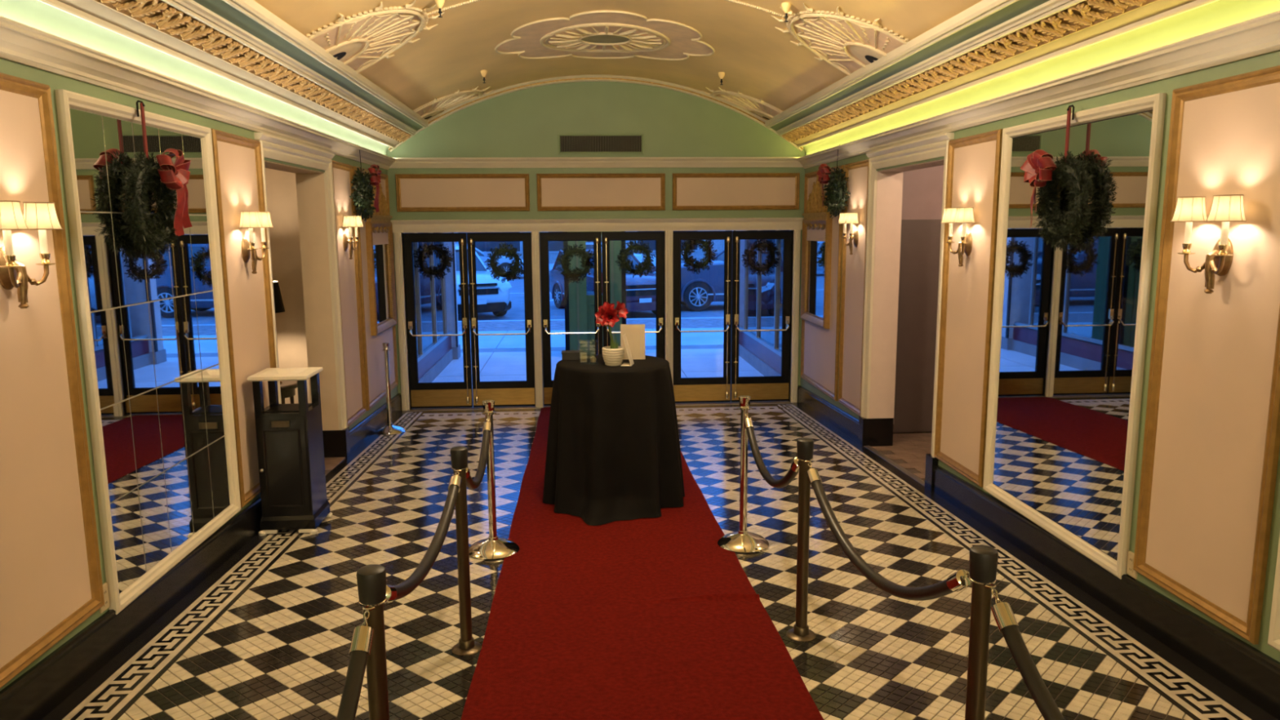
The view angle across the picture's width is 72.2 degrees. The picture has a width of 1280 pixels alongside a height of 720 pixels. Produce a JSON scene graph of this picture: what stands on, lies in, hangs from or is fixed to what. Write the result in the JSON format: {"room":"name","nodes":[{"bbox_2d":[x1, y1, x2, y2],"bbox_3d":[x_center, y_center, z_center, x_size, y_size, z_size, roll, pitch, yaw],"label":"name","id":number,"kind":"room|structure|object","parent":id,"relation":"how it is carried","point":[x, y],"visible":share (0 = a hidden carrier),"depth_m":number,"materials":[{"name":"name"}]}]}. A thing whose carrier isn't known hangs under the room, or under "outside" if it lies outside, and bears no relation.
{"room":"cinema lobby","nodes":[
{"label":"cinema lobby","id":0,"kind":"room"},
{"bbox_2d":[0,57,453,690],"bbox_3d":[-2.677,-0.042,3.534,0.735,3.500,21.350,-1,9,-4],"label":"wall","id":1,"kind":"structure","parent":0,"point":[52,571],"depth_m":3.63,"materials":[{"name":"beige paint"}]},
{"bbox_2d":[0,200,63,308],"bbox_3d":[-2.281,-0.388,3.260,0.154,0.393,0.347,-1,9,-4],"label":"wall sconce","id":2,"kind":"object","parent":1,"relation":"attached to","point":[40,216],"visible":1,"depth_m":3.26,"materials":[{"name":"fabric"}]},
{"bbox_2d":[2,230,13,254],"bbox_3d":[-2.266,-0.424,3.149,0.025,0.106,0.025,-1,9,-4],"label":"candle","id":3,"kind":"object","parent":2,"relation":"on","point":[7,238],"depth_m":3.14,"materials":[{"name":"wax"}]},
{"bbox_2d":[38,229,48,253],"bbox_3d":[-2.280,-0.456,3.356,0.025,0.106,0.025,-1,9,-4],"label":"candle","id":4,"kind":"object","parent":2,"relation":"on","point":[42,233],"depth_m":3.35,"materials":[{"name":"wax"}]},
{"bbox_2d":[99,582,110,613],"bbox_3d":[-2.376,1.054,3.895,0.013,0.116,0.072,-1,9,-4],"label":"wall outlet","id":5,"kind":"object","parent":1,"relation":"attached to","point":[105,589],"visible":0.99,"depth_m":3.90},
{"bbox_2d":[103,599,108,606],"bbox_3d":[-2.372,1.078,3.899,0.004,0.029,0.034,-1,9,-4],"label":"socket","id":6,"kind":"object","parent":5,"relation":"attached to","point":[106,601],"depth_m":3.90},
{"bbox_2d":[54,88,240,614],"bbox_3d":[-2.422,-0.093,4.496,0.040,2.282,1.462,-1,9,-4],"label":"wall mirror","id":7,"kind":"object","parent":1,"relation":"attached to","point":[153,334],"visible":0.94,"depth_m":4.30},
{"bbox_2d":[115,100,192,262],"bbox_3d":[-2.344,-0.861,4.251,0.213,0.767,0.546,-1,9,-4],"label":"wreath","id":8,"kind":"object","parent":7,"relation":"hanging from","point":[163,177],"visible":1,"depth_m":4.23,"materials":[{"name":"plant"}]},
{"bbox_2d":[0,393,401,719],"bbox_3d":[-2.325,1.494,1.714,0.286,0.853,17.249,-1,9,-4],"label":"baseboard","id":9,"kind":"structure","parent":1,"relation":"attached to","point":[42,688],"depth_m":4.10,"materials":[{"name":"wood"}]},
{"bbox_2d":[0,0,428,169],"bbox_3d":[-2.012,-1.097,1.333,0.488,0.532,17.239,-1,9,-4],"label":"trim","id":10,"kind":"structure","parent":1,"relation":"attached to","point":[237,63],"depth_m":4.74,"materials":[{"name":"paint"}]},
{"bbox_2d":[239,211,274,274],"bbox_3d":[-2.444,-0.747,5.597,0.154,0.393,0.347,-1,9,-4],"label":"wall sconce","id":11,"kind":"object","parent":1,"relation":"attached to","point":[250,220],"visible":1,"depth_m":5.56,"materials":[{"name":"fabric"}]},
{"bbox_2d":[248,227,253,242],"bbox_3d":[-2.429,-0.783,5.486,0.025,0.106,0.025,-1,9,-4],"label":"candle","id":12,"kind":"object","parent":11,"relation":"on","point":[251,229],"depth_m":5.48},
{"bbox_2d":[260,227,265,241],"bbox_3d":[-2.443,-0.815,5.693,0.025,0.106,0.025,-1,9,-4],"label":"candle","id":13,"kind":"object","parent":11,"relation":"on","point":[262,229],"depth_m":5.68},
{"bbox_2d":[253,132,347,430],"bbox_3d":[-2.700,-0.419,6.851,0.299,2.463,1.740,-1,9,-4],"label":"trim","id":14,"kind":"structure","parent":1,"relation":"attached to","point":[314,188],"depth_m":7.54,"materials":[{"name":"wood"}]},
{"bbox_2d":[342,215,363,259],"bbox_3d":[-2.611,-1.113,7.983,0.154,0.393,0.347,-1,9,-4],"label":"wall sconce","id":15,"kind":"object","parent":1,"relation":"attached to","point":[349,221],"visible":1,"depth_m":7.94,"materials":[{"name":"gold metal"}]},
{"bbox_2d":[349,144,382,222],"bbox_3d":[-2.599,-1.668,8.322,0.243,0.725,0.528,-1,9,-4],"label":"wreath","id":16,"kind":"object","parent":1,"relation":"attached to","point":[362,194],"visible":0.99,"depth_m":8.27,"materials":[{"name":"green plant"}]},
{"bbox_2d":[364,183,396,335],"bbox_3d":[-2.752,-1.151,9.316,0.079,1.673,1.010,-1,9,-4],"label":"gilt mirror","id":17,"kind":"object","parent":1,"relation":"attached to","point":[379,228],"visible":0.88,"depth_m":9.33,"materials":[{"name":"gold metal"}]},
{"bbox_2d":[265,168,310,404],"bbox_3d":[-3.750,-0.376,7.398,1.723,3.000,4.220,-1,9,-4],"label":"wall","id":18,"kind":"structure","parent":0,"point":[281,186],"depth_m":9.34,"materials":[{"name":"paint"}]},
{"bbox_2d":[324,457,345,470],"bbox_3d":[-3.604,1.012,7.621,1.997,0.226,4.220,-1,9,-4],"label":"floor","id":19,"kind":"structure","parent":0,"point":[331,463],"depth_m":7.64,"materials":[{"name":"wood"}]},
{"bbox_2d":[280,380,297,404],"bbox_3d":[-3.744,0.460,8.987,0.500,0.450,0.497,-1,9,-4],"label":"side table","id":20,"kind":"object","parent":19,"relation":"on","point":[287,388],"visible":0.26,"depth_m":8.88,"materials":[{"name":"brown wood"}]},
{"bbox_2d":[272,280,284,383],"bbox_3d":[-3.749,-0.274,8.874,0.330,1.035,0.330,-1,9,-4],"label":"table lamp","id":21,"kind":"object","parent":20,"relation":"on","point":[278,304],"visible":0.19,"depth_m":8.77,"materials":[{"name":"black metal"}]},
{"bbox_2d":[444,241,460,359],"bbox_3d":[-3.300,-1.707,14.212,0.620,3.450,0.340,-1,9,-4],"label":"pillar","id":22,"kind":"structure","parent":0,"point":[451,277],"depth_m":14.21,"materials":[{"name":"paint"}]},
{"bbox_2d":[386,74,804,407],"bbox_3d":[-0.462,-1.318,10.214,4.960,3.960,0.212,-1,9,-4],"label":"wall","id":23,"kind":"structure","parent":0,"point":[525,119],"depth_m":9.99,"materials":[{"name":"green paint"}]},
{"bbox_2d":[402,232,472,408],"bbox_3d":[-2.343,-0.440,10.180,0.716,2.041,0.146,-1,9,-4],"label":"door","id":24,"kind":"structure","parent":23,"relation":"in","point":[433,394],"depth_m":10.24,"materials":[{"name":"black paint"}]},
{"bbox_2d":[413,242,453,280],"bbox_3d":[-2.393,-1.181,10.187,0.486,0.532,0.173,-1,9,-4],"label":"wreath","id":25,"kind":"object","parent":24,"relation":"attached to","point":[426,249],"visible":0.99,"depth_m":10.17,"materials":[{"name":"plant"}]},
{"bbox_2d":[466,232,535,407],"bbox_3d":[-1.613,-0.452,10.229,0.732,2.041,0.146,-1,9,-4],"label":"door","id":26,"kind":"structure","parent":23,"relation":"in","point":[521,393],"depth_m":10.28,"materials":[{"name":"black paint"}]},
{"bbox_2d":[484,242,523,283],"bbox_3d":[-1.573,-1.161,10.247,0.502,0.529,0.173,-1,9,-4],"label":"wreath","id":27,"kind":"object","parent":26,"relation":"attached to","point":[512,252],"visible":1,"depth_m":10.23,"materials":[{"name":"plant"}]},
{"bbox_2d":[539,231,602,405],"bbox_3d":[-0.795,-0.466,10.284,0.708,2.041,0.146,-1,9,-4],"label":"door","id":28,"kind":"structure","parent":23,"relation":"in","point":[544,237],"depth_m":10.25,"materials":[{"name":"black paint"}]},
{"bbox_2d":[555,244,594,284],"bbox_3d":[-0.749,-1.158,10.306,0.493,0.544,0.173,-1,9,-4],"label":"wreath","id":29,"kind":"object","parent":28,"relation":"attached to","point":[566,273],"visible":1,"depth_m":10.29,"materials":[{"name":"plant"}]},
{"bbox_2d":[389,156,803,168],"bbox_3d":[-0.461,-2.243,9.972,4.720,0.113,0.090,-1,9,-4],"label":"trim","id":30,"kind":"structure","parent":23,"relation":"attached to","point":[706,162],"depth_m":9.97,"materials":[{"name":"wood"}]},
{"bbox_2d":[391,217,803,410],"bbox_3d":[-0.453,-0.540,10.290,4.720,2.200,0.178,-1,9,-4],"label":"trim","id":31,"kind":"structure","parent":23,"relation":"attached to","point":[668,225],"depth_m":10.15,"materials":[{"name":"wood"}]},
{"bbox_2d":[557,133,644,154],"bbox_3d":[-0.443,-2.456,9.978,0.980,0.233,0.016,-1,9,-4],"label":"air vent","id":32,"kind":"object","parent":23,"relation":"in","point":[567,143],"visible":1,"depth_m":9.98,"materials":[{"name":"metal"}]},
{"bbox_2d":[601,231,664,359],"bbox_3d":[-0.073,-0.479,10.333,0.725,2.041,0.146,-1,9,-4],"label":"door","id":33,"kind":"structure","parent":23,"relation":"in","point":[606,237],"depth_m":10.28,"materials":[{"name":"black paint"}]},
{"bbox_2d":[615,240,655,277],"bbox_3d":[-0.055,-1.218,10.345,0.489,0.526,0.173,-1,9,-4],"label":"wreath","id":34,"kind":"object","parent":33,"relation":"attached to","point":[625,262],"visible":1,"depth_m":10.33,"materials":[{"name":"plant"}]},
{"bbox_2d":[673,231,732,403],"bbox_3d":[0.739,-0.492,10.387,0.698,2.041,0.146,-1,9,-4],"label":"door","id":35,"kind":"structure","parent":23,"relation":"in","point":[697,389],"depth_m":10.43,"materials":[{"name":"black paint"}]},
{"bbox_2d":[680,240,717,274],"bbox_3d":[0.686,-1.278,10.387,0.488,0.540,0.173,-1,9,-4],"label":"wreath","id":36,"kind":"object","parent":35,"relation":"attached to","point":[690,261],"visible":0.94,"depth_m":10.37,"materials":[{"name":"plant"}]},
{"bbox_2d":[730,230,792,401],"bbox_3d":[1.448,-0.505,10.435,0.707,2.041,0.146,-1,9,-4],"label":"door","id":37,"kind":"structure","parent":23,"relation":"in","point":[760,388],"depth_m":10.48,"materials":[{"name":"black paint"}]},
{"bbox_2d":[740,239,780,277],"bbox_3d":[1.438,-1.250,10.444,0.482,0.534,0.173,-1,9,-4],"label":"wreath","id":38,"kind":"object","parent":37,"relation":"attached to","point":[764,245],"visible":0.99,"depth_m":10.43,"materials":[{"name":"plant"}]},
{"bbox_2d":[601,346,624,365],"bbox_3d":[-0.184,-0.026,6.048,0.154,0.122,0.154,-1,9,-4],"label":"pot","id":39,"kind":"object","parent":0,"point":[611,355],"depth_m":5.99,"materials":[{"name":"white ceramic"}]},
{"bbox_2d":[253,0,982,119],"bbox_3d":[0.122,-1.568,1.466,4.733,0.881,17.349,-1,9,-4],"label":"ceiling","id":40,"kind":"structure","parent":0,"point":[432,64],"depth_m":7.04,"materials":[{"name":"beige paint"}]},
{"bbox_2d":[435,0,444,17],"bbox_3d":[-1.331,-2.344,5.845,0.068,0.121,0.066,-1,9,-4],"label":"bulb","id":41,"kind":"object","parent":40,"relation":"attached to","point":[439,3],"visible":1,"depth_m":5.83,"materials":[{"name":"glass"}]},
{"bbox_2d":[480,70,487,83],"bbox_3d":[-1.521,-2.762,8.566,0.068,0.121,0.066,-1,9,-4],"label":"bulb","id":42,"kind":"object","parent":40,"relation":"attached to","point":[483,73],"visible":1,"depth_m":8.55,"materials":[{"name":"glass"}]},
{"bbox_2d":[718,71,724,84],"bbox_3d":[0.806,-2.782,8.685,0.068,0.121,0.066,-1,9,-4],"label":"sprinkler","id":43,"kind":"object","parent":40,"relation":"attached to","point":[721,74],"visible":1,"depth_m":8.66,"materials":[{"name":"metal"}]},
{"bbox_2d":[781,2,791,22],"bbox_3d":[0.997,-2.366,5.984,0.068,0.121,0.066,-1,9,-4],"label":"sprinkler","id":44,"kind":"object","parent":40,"relation":"attached to","point":[786,6],"visible":1,"depth_m":5.96,"materials":[{"name":"metal"}]},
{"bbox_2d":[41,400,1277,719],"bbox_3d":[0.145,1.599,1.938,4.820,0.750,17.303,-1,9,-4],"label":"floor","id":45,"kind":"structure","parent":0,"point":[268,634],"depth_m":4.43,"materials":[{"name":"tile"}]},
{"bbox_2d":[247,367,332,535],"bbox_3d":[-2.283,0.586,5.753,0.372,1.044,0.389,-1,9,-4],"label":"litter bin","id":46,"kind":"object","parent":45,"relation":"on","point":[290,436],"visible":1,"depth_m":5.62,"materials":[{"name":"wood"}]},
{"bbox_2d":[264,403,311,412],"bbox_3d":[-2.285,0.312,5.712,0.230,0.006,0.226,-1,9,-4],"label":"shelf","id":47,"kind":"object","parent":46,"relation":"attached to","point":[276,407],"depth_m":5.70,"materials":[{"name":"black paint"}]},
{"bbox_2d":[355,564,389,719],"bbox_3d":[-0.713,1.016,2.408,0.136,0.937,0.136,-1,9,-4],"label":"stanchion","id":48,"kind":"object","parent":45,"relation":"on","point":[371,579],"visible":1,"depth_m":2.35,"materials":[{"name":"brown metal"}]},
{"bbox_2d":[383,471,462,603],"bbox_3d":[-0.751,0.634,3.107,0.051,0.205,1.387,-1,9,-3],"label":"rope","id":49,"kind":"object","parent":48,"relation":"hanging from","point":[401,590],"visible":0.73,"depth_m":3.17,"materials":[{"name":"fabric"}]},
{"bbox_2d":[374,342,405,435],"bbox_3d":[-2.559,0.283,8.921,0.314,0.915,0.314,-1,9,-4],"label":"stanchion","id":50,"kind":"object","parent":45,"relation":"on","point":[390,428],"visible":1,"depth_m":8.90,"materials":[{"name":"silver metal"}]},
{"bbox_2d":[449,445,481,656],"bbox_3d":[-0.786,0.843,3.898,0.136,0.937,0.136,-1,9,-4],"label":"stanchion","id":51,"kind":"object","parent":45,"relation":"on","point":[467,646],"visible":1,"depth_m":3.88,"materials":[{"name":"brown metal"}]},
{"bbox_2d":[466,417,491,489],"bbox_3d":[-0.837,0.505,4.517,0.051,0.270,1.218,-1,9,-4],"label":"rope","id":52,"kind":"object","parent":51,"relation":"attached to","point":[472,484],"visible":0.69,"depth_m":4.75,"materials":[{"name":"fabric"}]},
{"bbox_2d":[468,400,519,559],"bbox_3d":[-0.885,0.693,5.217,0.314,0.915,0.314,-1,9,-4],"label":"stanchion","id":53,"kind":"object","parent":45,"relation":"on","point":[494,547],"visible":0.98,"depth_m":5.20,"materials":[{"name":"silver metal"}]},
{"bbox_2d":[461,407,823,719],"bbox_3d":[-0.164,1.084,5.783,1.438,0.345,9.312,-1,9,-4],"label":"carpet runner","id":54,"kind":"object","parent":45,"relation":"on","point":[644,618],"visible":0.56,"depth_m":4.16,"materials":[{"name":"carpet"}]},
{"bbox_2d":[717,395,768,553],"bbox_3d":[0.626,0.670,5.293,0.314,0.915,0.314,-1,9,-4],"label":"stanchion","id":55,"kind":"object","parent":45,"relation":"on","point":[744,541],"visible":1,"depth_m":5.27,"materials":[{"name":"silver metal"}]},
{"bbox_2d":[786,437,816,642],"bbox_3d":[0.745,0.816,4.008,0.136,0.937,0.136,-1,9,-4],"label":"stanchion","id":56,"kind":"object","parent":45,"relation":"on","point":[801,632],"visible":1,"depth_m":3.99,"materials":[{"name":"brown metal"}]},
{"bbox_2d":[743,413,799,488],"bbox_3d":[0.684,0.500,4.613,0.051,0.310,1.186,-1,9,-5],"label":"rope","id":57,"kind":"object","parent":56,"relation":"attached to","point":[793,470],"visible":0.84,"depth_m":4.72,"materials":[{"name":"fabric"}]},
{"bbox_2d":[964,544,998,719],"bbox_3d":[0.963,0.988,2.521,0.136,0.937,0.136,-1,9,-4],"label":"stanchion","id":58,"kind":"object","parent":45,"relation":"on","point":[983,559],"visible":1,"depth_m":2.46,"materials":[{"name":"brown metal"}]},
{"bbox_2d":[806,462,972,600],"bbox_3d":[0.853,0.660,3.227,0.051,0.315,1.399,-2,9,-8],"label":"rope","id":59,"kind":"object","parent":58,"relation":"attached to","point":[959,580],"visible":0.98,"depth_m":3.16,"materials":[{"name":"fabric"}]},
{"bbox_3d":[-0.643,1.190,0.919,0.136,0.937,0.136,-1,9,-4],"label":"stanchion","id":60,"kind":"object","parent":45,"relation":"on","visible":0},
{"bbox_2d":[336,610,373,719],"bbox_3d":[-0.679,0.881,1.629,0.051,0.354,1.388,-1,9,-3],"label":"rope","id":61,"kind":"object","parent":60,"relation":"attached to","point":[362,636],"visible":1,"depth_m":2.17,"materials":[{"name":"fabric"}]},
{"bbox_2d":[730,230,744,349],"bbox_3d":[1.838,-1.795,14.558,0.620,3.450,0.340,-1,9,-4],"label":"pillar","id":62,"kind":"structure","parent":0,"point":[742,241],"depth_m":14.47,"materials":[{"name":"paint"}]},
{"bbox_2d":[863,431,931,486],"bbox_3d":[3.194,0.996,7.373,2.144,0.303,3.000,-1,9,-4],"label":"floor","id":63,"kind":"structure","parent":0,"point":[908,450],"depth_m":7.92,"materials":[{"name":"stone"}]},
{"bbox_2d":[893,164,943,432],"bbox_3d":[3.254,-0.388,7.165,1.733,3.000,3.000,-1,9,-4],"label":"wall","id":64,"kind":"structure","parent":0,"point":[922,188],"depth_m":8.36,"materials":[{"name":"paint"}]},
{"bbox_2d":[893,219,941,431],"bbox_3d":[3.128,-0.325,8.560,1.600,2.067,0.050,-1,9,-4],"label":"door","id":65,"kind":"structure","parent":64,"relation":"in","point":[920,239],"depth_m":8.50,"materials":[{"name":"wood"}]},
{"bbox_2d":[738,50,1279,662],"bbox_3d":[2.705,-0.134,3.895,0.735,3.500,21.350,-1,9,-4],"label":"wall","id":66,"kind":"structure","parent":0,"point":[1205,528],"depth_m":3.83,"materials":[{"name":"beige paint"}]},
{"bbox_2d":[800,169,832,328],"bbox_3d":[1.933,-1.231,9.631,0.079,1.673,1.010,-1,9,-4],"label":"gilt mirror","id":67,"kind":"object","parent":66,"relation":"attached to","point":[817,223],"visible":0.91,"depth_m":9.61,"materials":[{"name":"gold metal"}]},
{"bbox_2d":[816,144,850,217],"bbox_3d":[1.900,-1.741,8.597,0.241,0.725,0.509,-1,9,-6],"label":"wreath","id":68,"kind":"object","parent":66,"relation":"attached to","point":[835,199],"visible":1,"depth_m":8.57,"materials":[{"name":"green plant"}]},
{"bbox_2d":[838,212,859,254],"bbox_3d":[1.973,-1.192,8.291,0.154,0.393,0.347,-1,9,-4],"label":"wall sconce","id":69,"kind":"object","parent":66,"relation":"attached to","point":[851,218],"visible":1,"depth_m":8.26,"materials":[{"name":"fabric"}]},
{"bbox_2d":[860,132,954,457],"bbox_3d":[2.237,-0.504,7.183,0.299,2.463,1.740,-1,9,-4],"label":"trim","id":70,"kind":"structure","parent":66,"relation":"attached to","point":[885,187],"depth_m":7.87,"materials":[{"name":"wood"}]},
{"bbox_2d":[941,207,975,266],"bbox_3d":[2.139,-0.825,5.905,0.154,0.393,0.347,-1,9,-4],"label":"wall sconce","id":71,"kind":"object","parent":66,"relation":"attached to","point":[964,215],"visible":1,"depth_m":5.88,"materials":[{"name":"fabric"}]},
{"bbox_2d":[948,222,952,235],"bbox_3d":[2.123,-0.893,6.000,0.025,0.106,0.025,-1,9,-4],"label":"candle","id":72,"kind":"object","parent":71,"relation":"on","point":[950,229],"depth_m":5.99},
{"bbox_2d":[961,222,966,236],"bbox_3d":[2.138,-0.861,5.793,0.025,0.106,0.025,-1,9,-4],"label":"candle","id":73,"kind":"object","parent":71,"relation":"on","point":[964,224],"depth_m":5.78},
{"bbox_2d":[764,0,1279,168],"bbox_3d":[2.270,-1.171,1.621,0.488,0.532,17.239,-1,9,-4],"label":"trim","id":74,"kind":"structure","parent":66,"relation":"attached to","point":[993,60],"depth_m":4.85,"materials":[{"name":"paint"}]},
{"bbox_2d":[797,385,1279,719],"bbox_3d":[2.617,1.409,2.047,0.286,0.853,17.249,-1,9,-4],"label":"baseboard","id":75,"kind":"structure","parent":66,"relation":"attached to","point":[1251,673],"depth_m":4.36,"materials":[{"name":"wood"}]},
{"bbox_2d":[982,93,1166,579],"bbox_3d":[2.287,-0.174,4.812,0.040,2.282,1.462,-1,9,-4],"label":"wall mirror","id":76,"kind":"object","parent":66,"relation":"attached to","point":[1069,327],"visible":0.94,"depth_m":4.62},
{"bbox_2d":[1020,104,1097,253],"bbox_3d":[2.212,-0.950,4.628,0.212,0.767,0.528,-1,9,-4],"label":"wreath","id":77,"kind":"object","parent":76,"relation":"hanging from","point":[1065,229],"visible":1,"depth_m":4.62,"materials":[{"name":"plant"}]},
{"bbox_2d":[1126,550,1137,579],"bbox_3d":[2.361,0.983,4.215,0.013,0.116,0.072,-1,9,-4],"label":"wall outlet","id":78,"kind":"object","parent":66,"relation":"attached to","point":[1130,571],"visible":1,"depth_m":4.21,"materials":[{"name":"plastic"}]},
{"bbox_2d":[1169,194,1246,293],"bbox_3d":[2.303,-0.467,3.568,0.154,0.393,0.347,-1,9,-4],"label":"wall sconce","id":79,"kind":"object","parent":66,"relation":"attached to","point":[1225,209],"visible":1,"depth_m":3.56,"materials":[{"name":"fabric"}]},
{"bbox_2d":[1183,222,1192,243],"bbox_3d":[2.287,-0.534,3.663,0.025,0.106,0.025,-1,9,-4],"label":"candle","id":80,"kind":"object","parent":79,"relation":"on","point":[1188,232],"depth_m":3.66,"materials":[{"name":"wax"}]},
{"bbox_2d":[1219,222,1229,244],"bbox_3d":[2.301,-0.502,3.456,0.025,0.106,0.025,-1,9,-4],"label":"candle","id":81,"kind":"object","parent":79,"relation":"on","point":[1225,225],"depth_m":3.45,"materials":[{"name":"wax"}]},
{"bbox_2d":[1267,533,1279,651],"bbox_3d":[2.450,0.126,2.459,0.040,2.168,1.475,-1,9,-4],"label":"wall mirror","id":82,"kind":"object","parent":66,"relation":"attached to","point":[1273,641],"visible":1,"depth_m":3.30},
{"label":"outside","id":83,"kind":"structure","parent":0,"visible":0},
{"bbox_2d":[457,273,724,320],"bbox_3d":[-2.814,-3.920,40.872,120.000,0.204,41.820,-1,9,-4],"label":"street","id":84,"kind":"structure","parent":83,"point":[716,308],"depth_m":22.71,"materials":[{"name":"asphalt"}]},
{"bbox_2d":[455,245,511,315],"bbox_3d":[-4.931,-2.068,22.633,2.130,1.718,4.665,-5,10,-29],"label":"car","id":85,"kind":"object","parent":84,"relation":"on","point":[492,295],"visible":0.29,"depth_m":20.98,"materials":[{"name":"white metal"}]},
{"bbox_2d":[457,283,499,295],"bbox_3d":[-3.809,-1.667,20.712,0.951,0.260,0.515,-1,9,-4],"label":"grille","id":86,"kind":"object","parent":85,"relation":"attached to","point":[482,289],"depth_m":20.79,"materials":[{"name":"silver metal"}]},
{"bbox_2d":[455,243,523,274],"bbox_3d":[-7.164,-4.214,37.393,4.665,1.498,2.120,-2,9,-11],"label":"car","id":87,"kind":"object","parent":84,"relation":"on","point":[504,263],"visible":0.16,"depth_m":36.74,"materials":[{"name":"silver metal"}]},
{"bbox_2d":[549,248,656,314],"bbox_3d":[-0.839,-2.071,22.867,2.080,1.598,4.565,-4,10,-25],"label":"car","id":88,"kind":"object","parent":84,"relation":"on","point":[640,291],"visible":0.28,"depth_m":21.25,"materials":[{"name":"silver metal"}]},
{"bbox_2d":[626,284,655,296],"bbox_3d":[0.102,-1.663,20.909,0.952,0.260,0.433,-1,9,-4],"label":"grille","id":89,"kind":"object","parent":88,"relation":"attached to","point":[632,290],"depth_m":20.86,"materials":[{"name":"silver metal"}]},
{"bbox_2d":[586,241,655,273],"bbox_3d":[-1.213,-4.392,38.288,4.565,1.498,2.120,-2,9,-10],"label":"car","id":90,"kind":"object","parent":84,"relation":"on","point":[588,244],"visible":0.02,"depth_m":37.59,"materials":[{"name":"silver metal"}]},
{"bbox_2d":[653,249,732,311],"bbox_3d":[2.894,-2.354,23.722,5.065,1.848,2.230,-1,9,-7],"label":"car","id":91,"kind":"object","parent":84,"relation":"on","point":[698,291],"visible":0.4,"depth_m":22.65,"materials":[{"name":"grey metal"}]},
{"bbox_3d":[-0.188,0.515,6.283,0.756,1.007,0.756,-1,9,-4],"label":"cocktail table","id":92,"kind":"object","parent":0,"visible":0},
{"bbox_2d":[542,354,684,525],"bbox_3d":[-0.182,0.512,6.269,0.993,1.006,1.041,-4,10,-24],"label":"tablecloth","id":93,"kind":"object","parent":92,"relation":"on","point":[613,453],"visible":0.88,"depth_m":5.92,"materials":[{"name":"black fabric"}]},
{"bbox_2d":[561,350,583,359],"bbox_3d":[-0.487,-0.036,6.349,0.156,0.053,0.116,-1,9,-4],"label":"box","id":94,"kind":"object","parent":93,"relation":"on","point":[566,354],"visible":0.82,"depth_m":6.30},
{"bbox_2d":[580,352,586,362],"bbox_3d":[-0.394,-0.056,6.109,0.062,0.165,0.062,-2,9,-11],"label":"glass holder","id":95,"kind":"object","parent":93,"relation":"on","point":[583,355],"visible":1,"depth_m":6.11,"materials":[{"name":"glass"}]},
{"bbox_2d":[595,301,628,365],"bbox_3d":[-0.193,-0.185,6.023,0.232,0.443,0.154,-1,9,-4],"label":"potted amaryllis","id":96,"kind":"object","parent":93,"relation":"on","point":[612,355],"visible":1,"depth_m":6.00,"materials":[{"name":"red plant"}]},
{"bbox_2d":[595,311,601,318],"bbox_3d":[-0.267,-0.306,6.016,0.087,0.056,0.023,-1,9,-4],"label":"flower","id":97,"kind":"object","parent":96,"relation":"on","point":[597,315],"depth_m":6.01,"materials":[{"name":"red plant"}]},
{"bbox_2d":[600,312,607,319],"bbox_3d":[-0.234,-0.298,5.966,0.024,0.054,0.088,8,12,44],"label":"flower","id":98,"kind":"object","parent":96,"relation":"on","point":[603,315],"depth_m":5.95,"materials":[{"name":"red plant"}]},
{"bbox_2d":[621,333,633,366],"bbox_3d":[-0.087,-0.070,6.045,0.073,0.208,0.120,1,9,9],"label":"card stand","id":99,"kind":"object","parent":93,"relation":"on","point":[624,336],"visible":1,"depth_m":6.04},
{"bbox_2d":[620,324,645,359],"bbox_3d":[-0.051,-0.135,6.334,0.176,0.248,0.107,0,9,0],"label":"sign card","id":100,"kind":"object","parent":93,"relation":"on","point":[635,333],"visible":0.86,"depth_m":6.31,"materials":[{"name":"paper"}]},
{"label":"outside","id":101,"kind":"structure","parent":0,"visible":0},
{"bbox_2d":[457,318,724,331],"bbox_3d":[-1.300,-0.629,19.182,28.000,0.280,1.800,-1,9,-4],"label":"brick band","id":102,"kind":"object","parent":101,"point":[699,322],"visible":0.09,"depth_m":19.20,"materials":[{"name":"brick"}]},
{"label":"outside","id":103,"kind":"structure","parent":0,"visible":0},
{"bbox_2d":[548,263,554,271],"bbox_3d":[-3.910,-6.376,56.553,120.000,0.300,26.000,-1,9,-4],"label":"pavement","id":104,"kind":"structure","parent":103,"point":[551,265],"depth_m":45.97,"materials":[{"name":"concrete"}]},
{"bbox_2d":[454,230,732,263],"bbox_3d":[-3.659,-10.351,51.802,60.000,9.000,6.200,-1,9,-4],"label":"building","id":105,"kind":"structure","parent":104,"relation":"on","point":[554,246],"depth_m":49.41,"materials":[{"name":"concrete"}]},
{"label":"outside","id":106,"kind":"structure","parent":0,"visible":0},
{"bbox_2d":[457,317,724,322],"bbox_3d":[-1.368,-0.784,20.158,60.000,0.290,0.180,-1,9,-4],"label":"kerb","id":107,"kind":"object","parent":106,"point":[681,317],"depth_m":20.13,"materials":[{"name":"concrete"}]},
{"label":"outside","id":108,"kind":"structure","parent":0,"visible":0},
{"bbox_2d":[432,327,765,408],"bbox_3d":[-0.970,0.097,14.454,28.000,0.280,7.791,-1,9,-4],"label":"sidewalk","id":109,"kind":"structure","parent":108,"point":[501,357],"depth_m":14.55,"materials":[{"name":"concrete"}]},
{"bbox_2d":[563,231,626,355],"bbox_3d":[-0.762,-1.621,14.656,1.120,3.050,1.020,-1,9,-4],"label":"booth","id":110,"kind":"object","parent":109,"relation":"on","point":[579,302],"visible":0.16,"depth_m":14.30,"materials":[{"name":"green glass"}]},
{"bbox_3d":[1.153,1.159,1.039,0.136,0.937,0.136,-1,9,-4],"label":"stanchion","id":111,"kind":"object","parent":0,"visible":0},
{"bbox_2d":[991,588,1065,719],"bbox_3d":[1.056,0.851,1.746,0.050,0.354,1.390,-1,9,-7],"label":"rope","id":112,"kind":"object","parent":111,"relation":"hanging from","point":[1003,615],"visible":1,"depth_m":2.25,"materials":[{"name":"fabric"}]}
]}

